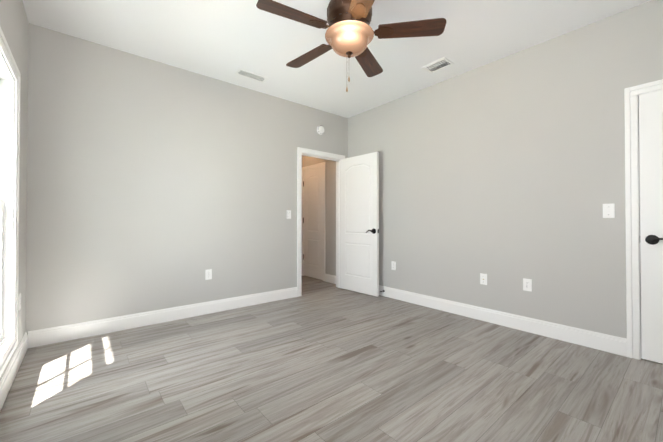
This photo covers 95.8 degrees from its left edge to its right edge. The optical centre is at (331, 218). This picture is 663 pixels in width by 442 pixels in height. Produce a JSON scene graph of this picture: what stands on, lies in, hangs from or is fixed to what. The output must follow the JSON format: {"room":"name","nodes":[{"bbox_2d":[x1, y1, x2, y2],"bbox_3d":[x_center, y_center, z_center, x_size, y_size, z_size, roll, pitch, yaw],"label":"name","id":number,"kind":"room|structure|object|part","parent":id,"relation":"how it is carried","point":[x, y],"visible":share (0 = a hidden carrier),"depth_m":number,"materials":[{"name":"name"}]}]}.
{"room":"empty bedroom","nodes":[
{"label":"empty bedroom","id":0,"kind":"room"},
{"bbox_2d":[0,0,28,379],"bbox_3d":[-1.360,-0.295,0.915,0.200,2.740,4.240,0,-1,-40],"label":"wall","id":1,"kind":"structure","parent":0,"point":[14,24],"depth_m":2.29,"materials":[{"name":"beige paint"}]},
{"bbox_2d":[0,27,20,376],"bbox_3d":[-1.954,-0.073,1.642,0.218,1.906,1.036,0,-1,-40],"label":"window","id":2,"kind":"structure","parent":1,"relation":"in","point":[10,80],"depth_m":2.01,"materials":[{"name":"white paint"}]},
{"bbox_3d":[-1.957,-0.073,1.640,0.110,1.726,0.856,0,-1,-40],"label":"window sash","id":3,"kind":"part","parent":2,"relation":"part of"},
{"bbox_2d":[0,331,31,410],"bbox_3d":[-1.276,1.006,0.972,0.015,0.138,3.998,0,-1,-40],"label":"baseboard","id":4,"kind":"structure","parent":1,"relation":"attached to","point":[6,382],"depth_m":2.02,"materials":[{"name":"white paint"}]},
{"bbox_2d":[19,293,20,309],"bbox_3d":[-2.340,0.628,2.250,0.008,0.117,0.072,0,-1,-40],"label":"electrical outlet","id":5,"kind":"object","parent":1,"relation":"attached to","point":[19,301],"visible":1,"depth_m":2.24,"materials":[{"name":"white plastic"}]},
{"bbox_2d":[26,23,347,334],"bbox_3d":[-1.187,-0.267,3.736,3.670,2.740,0.120,0,-1,-40],"label":"wall","id":6,"kind":"structure","parent":0,"point":[152,185],"depth_m":3.08,"materials":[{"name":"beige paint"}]},
{"bbox_2d":[32,287,297,347],"bbox_3d":[-1.507,1.029,3.371,2.663,0.138,0.013,0,-1,-40],"label":"baseboard","id":7,"kind":"structure","parent":6,"relation":"attached to","point":[52,335],"depth_m":3.06,"materials":[{"name":"white paint"}]},
{"bbox_2d":[205,269,211,279],"bbox_3d":[-1.417,0.650,3.453,0.072,0.117,0.008,0,-1,-40],"label":"electrical outlet","id":8,"kind":"object","parent":6,"relation":"attached to","point":[208,274],"visible":1,"depth_m":3.45,"materials":[{"name":"white plastic"}]},
{"bbox_2d":[287,210,290,218],"bbox_3d":[-0.591,-0.050,4.146,0.072,0.117,0.008,0,-1,-40],"label":"light switch","id":9,"kind":"object","parent":6,"relation":"attached to","point":[288,214],"visible":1,"depth_m":4.14,"materials":[{"name":"white plastic"}]},
{"bbox_2d":[297,147,344,296],"bbox_3d":[-0.177,0.053,4.572,0.905,2.115,0.156,0,-1,-40],"label":"door frame","id":10,"kind":"structure","parent":6,"relation":"attached to","point":[300,150],"depth_m":4.35,"materials":[{"name":"white paint"}]},
{"bbox_2d":[317,126,324,134],"bbox_3d":[-0.155,-1.326,4.500,0.136,0.136,0.040,0,-1,-40],"label":"smoke detector","id":11,"kind":"object","parent":6,"relation":"attached to","point":[320,130],"visible":1,"depth_m":4.48,"materials":[{"name":"white plastic"}]},
{"bbox_2d":[340,152,378,296],"bbox_3d":[0.399,0.085,4.478,0.035,2.030,0.751,1,-1,-43],"label":"door","id":12,"kind":"structure","parent":6,"relation":"in","point":[359,219],"depth_m":4.43,"materials":[{"name":"white paint"}]},
{"bbox_2d":[0,276,662,441],"bbox_3d":[-0.732,1.147,3.112,3.990,0.100,6.840,0,-1,-40],"label":"floor","id":13,"kind":"structure","parent":0,"point":[319,360],"depth_m":1.98,"materials":[{"name":"laminate"}]},
{"bbox_2d":[22,0,650,117],"bbox_3d":[-0.732,-1.693,3.140,3.990,0.100,6.840,0,-1,-40],"label":"ceiling","id":14,"kind":"structure","parent":0,"point":[224,40],"depth_m":2.72,"materials":[{"name":"white paint"}]},
{"bbox_2d":[235,68,268,82],"bbox_3d":[-0.915,-1.636,3.449,0.355,0.008,0.150,0,-1,-40],"label":"ceiling vent","id":15,"kind":"object","parent":14,"relation":"in","point":[250,75],"visible":1,"depth_m":3.44,"materials":[{"name":"white plastic"}]},
{"bbox_2d":[256,0,446,91],"bbox_3d":[0.094,-1.319,2.172,1.280,0.667,1.267,0,-1,-40],"label":"ceiling fan","id":16,"kind":"object","parent":14,"relation":"hanging from","point":[350,33],"visible":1,"depth_m":2.07,"materials":[{"name":"brown wood"}]},
{"label":"blade","id":17,"kind":"part","parent":16,"relation":"part of","materials":[{"name":"brown wood"}]},
{"label":"blade","id":18,"kind":"part","parent":16,"relation":"part of","materials":[{"name":"brown wood"}]},
{"bbox_3d":[0.129,-1.253,2.161,0.352,0.124,0.352,0,-1,-40],"label":"lamp shade","id":19,"kind":"part","parent":16,"relation":"part of","materials":[{"name":"white glass"}]},
{"bbox_3d":[0.209,-1.331,1.734,0.151,0.006,0.460,11,-3,-10],"label":"blade","id":20,"kind":"part","parent":16,"relation":"part of","materials":[{"name":"brown wood"}]},
{"bbox_3d":[0.315,-1.323,2.555,0.151,0.006,0.460,-12,-6,25],"label":"blade","id":21,"kind":"part","parent":16,"relation":"part of","materials":[{"name":"brown wood"}]},
{"bbox_3d":[0.560,-1.327,2.106,0.460,0.006,0.151,0,-12,7],"label":"blade","id":22,"kind":"part","parent":16,"relation":"part of","materials":[{"name":"brown wood"}]},
{"bbox_2d":[422,57,453,73],"bbox_3d":[1.143,-1.639,3.221,0.200,0.008,0.270,0,-1,-40],"label":"ceiling vent","id":23,"kind":"object","parent":14,"relation":"in","point":[438,65],"visible":1,"depth_m":3.21,"materials":[{"name":"white plastic"}]},
{"bbox_2d":[302,0,662,338],"bbox_3d":[0.757,-0.261,4.362,0.120,2.740,6.840,0,-1,-40],"label":"wall","id":24,"kind":"structure","parent":0,"point":[506,175],"depth_m":2.94,"materials":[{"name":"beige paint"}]},
{"bbox_2d":[303,167,322,279],"bbox_3d":[-0.341,0.096,5.611,0.048,2.030,0.614,0,-1,-40],"label":"hall door","id":25,"kind":"structure","parent":24,"relation":"in","point":[313,222],"depth_m":5.58,"materials":[{"name":"white paint"}]},
{"bbox_2d":[302,162,324,280],"bbox_3d":[-0.327,0.064,5.617,0.096,2.115,0.760,0,-1,-40],"label":"door frame","id":26,"kind":"structure","parent":24,"relation":"attached to","point":[322,164],"depth_m":5.47,"materials":[{"name":"white paint"}]},
{"bbox_2d":[325,273,335,283],"bbox_3d":[0.024,1.046,5.106,0.038,0.138,0.458,0,-1,-40],"label":"baseboard","id":27,"kind":"structure","parent":24,"relation":"attached to","point":[329,278],"depth_m":5.16,"materials":[{"name":"white paint"}]},
{"bbox_2d":[391,261,395,269],"bbox_3d":[0.856,0.656,4.133,0.008,0.117,0.072,0,-1,-40],"label":"electrical outlet","id":28,"kind":"object","parent":24,"relation":"attached to","point":[393,265],"visible":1,"depth_m":4.13,"materials":[{"name":"white plastic"}]},
{"bbox_2d":[480,273,486,284],"bbox_3d":[1.624,0.652,3.201,0.016,0.117,0.072,0,-1,-40],"label":"outlet","id":29,"kind":"object","parent":24,"relation":"attached to","point":[483,279],"visible":1,"depth_m":3.20,"materials":[{"name":"white plastic"}]},
{"bbox_2d":[379,285,626,356],"bbox_3d":[1.281,1.031,3.592,0.038,0.138,3.233,0,-1,-40],"label":"baseboard","id":30,"kind":"structure","parent":24,"relation":"attached to","point":[570,334],"depth_m":2.92,"materials":[{"name":"white paint"}]},
{"bbox_2d":[523,278,531,291],"bbox_3d":[1.889,0.644,2.888,0.008,0.117,0.072,0,-1,-40],"label":"electrical outlet","id":31,"kind":"object","parent":24,"relation":"attached to","point":[527,284],"visible":1,"depth_m":2.89,"materials":[{"name":"white plastic"}]},
{"bbox_2d":[603,203,614,217],"bbox_3d":[2.259,-0.060,2.442,0.018,0.117,0.072,0,-1,-40],"label":"light switch","id":32,"kind":"object","parent":24,"relation":"attached to","point":[608,210],"visible":1,"depth_m":2.44,"materials":[{"name":"white plastic"}]},
{"bbox_2d":[624,79,662,359],"bbox_3d":[2.565,0.029,2.072,0.018,2.115,0.760,0,-1,-40],"label":"door frame","id":33,"kind":"structure","parent":24,"relation":"attached to","point":[631,217],"depth_m":2.33,"materials":[{"name":"white paint"}]},
{"bbox_2d":[639,90,662,363],"bbox_3d":[2.564,0.061,2.073,0.095,2.030,0.608,0,-1,-40],"label":"closet door","id":34,"kind":"structure","parent":24,"relation":"in","point":[651,174],"depth_m":2.27,"materials":[{"name":"white paint"}]},
{"bbox_3d":[2.424,0.163,2.214,0.060,0.074,0.149,0,-1,-40],"label":"handle","id":35,"kind":"part","parent":34,"relation":"part of","materials":[{"name":"black metal"}]}
]}

